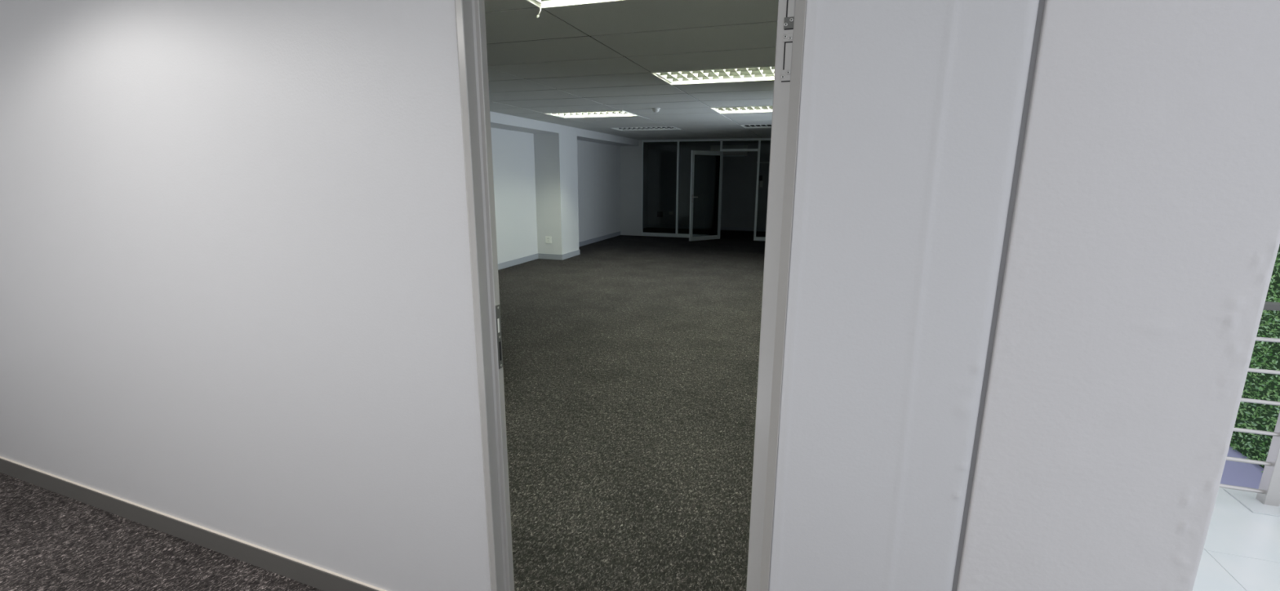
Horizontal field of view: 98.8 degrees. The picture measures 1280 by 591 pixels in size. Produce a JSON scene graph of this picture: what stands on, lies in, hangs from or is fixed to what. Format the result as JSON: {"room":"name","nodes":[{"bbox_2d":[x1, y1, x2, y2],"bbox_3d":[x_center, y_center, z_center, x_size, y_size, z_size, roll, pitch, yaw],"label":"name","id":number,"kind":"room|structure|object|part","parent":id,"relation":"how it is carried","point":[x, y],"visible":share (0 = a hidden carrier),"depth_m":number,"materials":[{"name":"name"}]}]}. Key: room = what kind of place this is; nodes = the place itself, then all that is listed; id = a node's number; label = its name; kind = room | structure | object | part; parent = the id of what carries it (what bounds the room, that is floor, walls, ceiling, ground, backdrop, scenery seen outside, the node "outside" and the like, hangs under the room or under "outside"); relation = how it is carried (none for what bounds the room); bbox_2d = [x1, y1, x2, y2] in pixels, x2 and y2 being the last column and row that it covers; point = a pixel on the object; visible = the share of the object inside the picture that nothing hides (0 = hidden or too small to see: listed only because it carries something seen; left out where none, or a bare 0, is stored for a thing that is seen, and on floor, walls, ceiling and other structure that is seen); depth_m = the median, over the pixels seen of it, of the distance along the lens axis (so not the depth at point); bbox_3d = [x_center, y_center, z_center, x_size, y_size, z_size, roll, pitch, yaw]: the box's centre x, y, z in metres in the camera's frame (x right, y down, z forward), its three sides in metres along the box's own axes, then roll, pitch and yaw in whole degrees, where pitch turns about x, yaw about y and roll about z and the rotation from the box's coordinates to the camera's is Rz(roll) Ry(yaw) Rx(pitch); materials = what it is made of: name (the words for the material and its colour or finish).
{"room":"office hallway","nodes":[
{"label":"office hallway","id":0,"kind":"room"},
{"bbox_2d":[533,133,578,254],"bbox_3d":[-1.549,-1.851,10.310,0.500,2.250,0.750,4,13,18],"label":"wall column","id":1,"kind":"structure","parent":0,"point":[556,169],"depth_m":10.02,"materials":[{"name":"white paint"}]},
{"bbox_2d":[545,235,551,243],"bbox_3d":[-1.688,-1.027,10.124,0.125,0.125,0.016,4,13,18],"label":"wall socket","id":2,"kind":"object","parent":1,"relation":"attached to","point":[548,239],"visible":1,"depth_m":10.12,"materials":[{"name":"white plastic"}]},
{"bbox_2d":[537,253,562,259],"bbox_3d":[-1.664,-0.722,10.185,0.500,0.098,0.012,4,13,18],"label":"baseboard","id":3,"kind":"structure","parent":1,"relation":"attached to","point":[550,256],"depth_m":10.18,"materials":[{"name":"grey"}]},
{"bbox_2d":[562,249,579,259],"bbox_3d":[-1.310,-0.783,10.469,0.012,0.098,0.762,4,13,18],"label":"baseboard","id":4,"kind":"structure","parent":1,"relation":"attached to","point":[574,253],"depth_m":10.44,"materials":[{"name":"grey"}]},
{"bbox_2d":[489,111,638,146],"bbox_3d":[-2.139,-2.641,8.300,0.500,0.150,11.910,4,13,18],"label":"beam","id":5,"kind":"structure","parent":0,"point":[498,120],"depth_m":9.42,"materials":[{"name":"white paint"}]},
{"bbox_2d":[490,127,647,263],"bbox_3d":[-2.093,-1.932,9.620,0.120,2.700,14.700,4,13,18],"label":"wall","id":6,"kind":"structure","parent":0,"point":[513,151],"depth_m":9.88,"materials":[{"name":"white paint"}]},
{"bbox_2d":[497,253,537,270],"bbox_3d":[-3.083,0.013,6.806,0.012,0.098,7.470,4,13,18],"label":"baseboard","id":7,"kind":"structure","parent":6,"relation":"attached to","point":[511,263],"depth_m":9.56,"materials":[{"name":"grey"}]},
{"bbox_2d":[578,231,620,246],"bbox_3d":[-1.091,-1.264,12.661,0.012,0.098,3.660,4,13,18],"label":"baseboard","id":8,"kind":"structure","parent":6,"relation":"attached to","point":[617,233],"depth_m":12.98,"materials":[{"name":"grey"}]},
{"bbox_2d":[619,139,642,235],"bbox_3d":[-0.215,-2.749,14.077,0.590,2.400,0.120,4,13,18],"label":"wall","id":9,"kind":"structure","parent":0,"point":[630,157],"depth_m":14.03,"materials":[{"name":"white paint"}]},
{"bbox_2d":[484,0,778,144],"bbox_3d":[0.646,-2.928,8.504,5.820,0.366,14.640,4,13,18],"label":"ceiling","id":10,"kind":"structure","parent":0,"point":[597,56],"depth_m":4.25,"materials":[{"name":"grey"}]},
{"bbox_2d":[526,0,620,17],"bbox_3d":[-0.067,-1.437,2.386,1.217,0.179,0.647,4,13,18],"label":"ceiling light","id":11,"kind":"object","parent":10,"relation":"attached to","point":[539,3],"visible":1,"depth_m":2.81,"materials":[{"name":"white metal"}]},
{"bbox_3d":[-0.058,-1.407,2.388,1.196,0.026,0.645,4,13,18],"label":"frame","id":12,"kind":"part","parent":11,"relation":"part of","materials":[{"name":"white metal"}]},
{"bbox_2d":[543,110,637,117],"bbox_3d":[-0.707,-2.684,7.930,1.196,0.132,0.645,4,13,18],"label":"ceiling light","id":13,"kind":"object","parent":10,"relation":"attached to","point":[615,113],"visible":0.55,"depth_m":8.07,"materials":[{"name":"white metal"}]},
{"bbox_2d":[610,126,680,130],"bbox_3d":[0.112,-3.209,10.337,1.196,0.132,0.645,4,13,18],"label":"ceiling light","id":14,"kind":"object","parent":10,"relation":"attached to","point":[643,128],"visible":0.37,"depth_m":10.51,"materials":[{"name":"white metal"}]},
{"bbox_2d":[651,107,660,112],"bbox_3d":[0.210,-2.434,7.207,0.116,0.050,0.116,4,13,18],"label":"smoke detector","id":15,"kind":"object","parent":10,"relation":"attached to","point":[654,109],"visible":1,"depth_m":7.17,"materials":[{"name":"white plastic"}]},
{"bbox_2d":[650,65,774,84],"bbox_3d":[0.761,-1.984,4.784,1.196,0.132,0.645,4,13,18],"label":"ceiling light","id":16,"kind":"object","parent":10,"relation":"attached to","point":[748,73],"visible":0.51,"depth_m":4.92,"materials":[{"name":"white metal"}]},
{"bbox_3d":[0.213,-2.001,4.966,0.024,0.048,0.591,4,13,18],"label":"cross blade","id":17,"kind":"part","parent":16,"relation":"part of","materials":[{"name":"white metal"}]},
{"bbox_3d":[0.304,-1.994,4.937,0.024,0.048,0.591,4,13,18],"label":"cross blade","id":18,"kind":"part","parent":16,"relation":"part of","materials":[{"name":"white metal"}]},
{"bbox_3d":[0.396,-1.987,4.907,0.024,0.048,0.591,4,13,18],"label":"cross blade","id":19,"kind":"part","parent":16,"relation":"part of","materials":[{"name":"white metal"}]},
{"bbox_3d":[0.487,-1.980,4.878,0.024,0.048,0.591,4,13,18],"label":"cross blade","id":20,"kind":"part","parent":16,"relation":"part of","materials":[{"name":"white metal"}]},
{"bbox_3d":[0.579,-1.973,4.848,0.024,0.048,0.591,4,13,18],"label":"cross blade","id":21,"kind":"part","parent":16,"relation":"part of","materials":[{"name":"white metal"}]},
{"bbox_3d":[0.670,-1.966,4.819,0.024,0.048,0.591,4,13,18],"label":"cross blade","id":22,"kind":"part","parent":16,"relation":"part of","materials":[{"name":"white metal"}]},
{"bbox_3d":[0.761,-1.959,4.789,0.024,0.048,0.591,4,13,18],"label":"cross blade","id":23,"kind":"part","parent":16,"relation":"part of","materials":[{"name":"white metal"}]},
{"bbox_3d":[0.853,-1.952,4.759,0.024,0.048,0.591,4,13,18],"label":"cross blade","id":24,"kind":"part","parent":16,"relation":"part of","materials":[{"name":"white metal"}]},
{"bbox_3d":[0.944,-1.945,4.730,0.024,0.048,0.591,4,13,18],"label":"cross blade","id":25,"kind":"part","parent":16,"relation":"part of","materials":[{"name":"white metal"}]},
{"bbox_2d":[710,105,773,113],"bbox_3d":[1.580,-2.509,7.191,1.196,0.132,0.645,4,13,18],"label":"ceiling light","id":26,"kind":"object","parent":10,"relation":"attached to","point":[768,108],"visible":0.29,"depth_m":7.41,"materials":[{"name":"white metal"}]},
{"bbox_2d":[740,124,771,128],"bbox_3d":[2.399,-3.034,9.597,1.196,0.132,0.645,4,13,18],"label":"ceiling light","id":27,"kind":"object","parent":10,"relation":"attached to","point":[746,126],"visible":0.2,"depth_m":9.87,"materials":[{"name":"white metal"}]},
{"bbox_2d":[0,0,1279,590],"bbox_3d":[-2.127,-0.159,2.253,6.945,2.400,0.155,5,13,20],"label":"wall","id":28,"kind":"structure","parent":0,"point":[236,292],"depth_m":1.30,"materials":[{"name":"grey paint"}]},
{"bbox_2d":[0,456,386,590],"bbox_3d":[-2.944,0.919,2.720,5.270,0.086,0.017,5,13,20],"label":"baseboard","id":29,"kind":"structure","parent":28,"relation":"attached to","point":[314,576],"depth_m":2.32,"materials":[{"name":"grey"}]},
{"bbox_2d":[454,0,806,590],"bbox_3d":[-0.063,0.169,1.463,0.868,2.120,0.070,5,13,20],"label":"door frame","id":30,"kind":"structure","parent":28,"relation":"in","point":[470,20],"depth_m":1.42,"materials":[{"name":"grey metal"}]},
{"bbox_3d":[-0.414,0.122,1.616,0.002,0.193,0.019,5,13,20],"label":"strike plate","id":31,"kind":"part","parent":30,"relation":"part of","materials":[{"name":"grey metal"}]},
{"bbox_2d":[951,0,1044,590],"bbox_3d":[0.728,0.100,1.147,0.024,2.400,0.043,5,13,20],"label":"wall trim strip","id":32,"kind":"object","parent":28,"relation":"attached to","point":[1041,6],"depth_m":1.10,"materials":[{"name":"grey"}]},
{"bbox_2d":[0,226,1279,590],"bbox_3d":[1.375,-0.014,7.781,10.060,0.220,17.718,5,13,20],"label":"floor","id":33,"kind":"structure","parent":0,"point":[630,362],"depth_m":3.01,"materials":[{"name":"grey carpet"}]},
{"bbox_2d":[641,137,770,240],"bbox_3d":[2.433,-2.536,13.191,5.010,2.392,0.070,4,13,18],"label":"glass wall","id":34,"kind":"structure","parent":33,"relation":"on","point":[677,234],"depth_m":13.44,"materials":[{"name":"silver metal"}]},
{"bbox_3d":[0.491,-1.560,14.064,0.878,0.090,0.060,4,13,18],"label":"sill rail","id":35,"kind":"part","parent":34,"relation":"part of","materials":[{"name":"silver metal"}]},
{"bbox_3d":[1.435,-1.487,13.759,1.008,0.090,0.060,4,13,18],"label":"sill rail","id":36,"kind":"part","parent":34,"relation":"part of","materials":[{"name":"silver metal"}]},
{"bbox_2d":[688,150,723,240],"bbox_3d":[1.578,-2.366,13.056,0.961,2.085,0.152,-8,15,-33],"label":"door","id":37,"kind":"structure","parent":34,"relation":"in","point":[714,220],"depth_m":13.15,"materials":[{"name":"silver metal"}]},
{"bbox_3d":[1.569,-1.393,13.267,0.808,0.095,0.040,-8,15,-33],"label":"rail","id":38,"kind":"part","parent":37,"relation":"part of","materials":[{"name":"silver metal"}]},
{"bbox_3d":[1.580,-3.337,12.840,0.808,0.095,0.040,-8,15,-33],"label":"rail","id":39,"kind":"part","parent":37,"relation":"part of","materials":[{"name":"silver metal"}]},
{"bbox_3d":[1.575,-2.365,13.053,0.828,1.905,0.008,-8,15,-33],"label":"pane","id":40,"kind":"part","parent":37,"relation":"part of","materials":[{"name":"clear glass"}]},
{"bbox_3d":[2.439,-3.678,12.940,5.010,0.052,0.070,4,13,18],"label":"head rail","id":41,"kind":"part","parent":34,"relation":"part of","materials":[{"name":"silver metal"}]},
{"bbox_3d":[2.374,-3.450,13.011,0.845,0.055,0.060,4,13,18],"label":"transom rail","id":42,"kind":"part","parent":34,"relation":"part of","materials":[{"name":"silver metal"}]},
{"bbox_3d":[3.307,-1.344,13.153,1.043,0.090,0.060,4,13,18],"label":"sill rail","id":43,"kind":"part","parent":34,"relation":"part of","materials":[{"name":"silver metal"}]},
{"bbox_2d":[1219,301,1279,516],"bbox_3d":[3.060,0.532,2.532,2.650,0.985,0.210,4,13,18],"label":"railing","id":44,"kind":"object","parent":33,"relation":"on","point":[1265,500],"visible":0.34,"depth_m":2.62,"materials":[{"name":"silver metal"}]},
{"bbox_3d":[3.034,1.008,2.645,0.240,0.006,0.210,4,13,18],"label":"plate","id":45,"kind":"part","parent":44,"relation":"part of","materials":[{"name":"white metal"}]},
{"bbox_3d":[3.041,0.533,2.555,0.056,0.966,0.056,4,13,18],"label":"post","id":46,"kind":"part","parent":44,"relation":"part of","materials":[{"name":"silver metal"}]},
{"bbox_3d":[3.067,0.063,2.443,2.650,0.030,0.060,4,13,18],"label":"handrail","id":47,"kind":"part","parent":44,"relation":"part of","materials":[{"name":"grey metal"}]},
{"bbox_2d":[647,143,770,227],"bbox_3d":[2.952,-3.178,15.409,5.720,2.700,0.120,4,13,18],"label":"wall","id":48,"kind":"structure","parent":0,"point":[739,172],"depth_m":15.72,"materials":[{"name":"grey glass"}]},
{"bbox_2d":[657,211,662,217],"bbox_3d":[0.592,-2.416,16.307,0.170,0.170,0.012,4,13,18],"label":"wall box","id":49,"kind":"object","parent":48,"relation":"attached to","point":[660,214],"visible":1,"depth_m":16.30,"materials":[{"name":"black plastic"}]},
{"bbox_2d":[646,223,765,231],"bbox_3d":[2.867,-1.899,15.645,5.600,0.098,0.012,4,13,18],"label":"baseboard","id":50,"kind":"structure","parent":48,"relation":"attached to","point":[672,226],"depth_m":15.98,"materials":[{"name":"grey"}]},
{"bbox_2d":[710,145,747,155],"bbox_3d":[2.466,-4.011,15.208,1.000,0.292,0.222,4,13,18],"label":"air conditioner","id":51,"kind":"object","parent":48,"relation":"attached to","point":[713,148],"visible":0.73,"depth_m":15.10,"materials":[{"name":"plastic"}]},
{"bbox_2d":[760,180,763,186],"bbox_3d":[3.367,-3.092,15.215,0.080,0.180,0.012,4,13,18],"label":"light switch","id":52,"kind":"object","parent":48,"relation":"attached to","point":[761,181],"visible":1,"depth_m":15.21,"materials":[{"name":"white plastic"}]},
{"bbox_2d":[1220,445,1263,488],"bbox_3d":[4.204,1.241,5.797,3.200,0.110,6.100,4,13,18],"label":"floor","id":53,"kind":"structure","parent":0,"point":[1234,473],"depth_m":4.53,"materials":[{"name":"blue"}]},
{"bbox_2d":[1229,244,1279,471],"bbox_3d":[5.300,-0.280,4.451,0.135,3.450,3.610,4,13,18],"label":"hedge","id":54,"kind":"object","parent":53,"relation":"on","point":[1265,355],"depth_m":4.67,"materials":[{"name":"green plant"}]}
]}

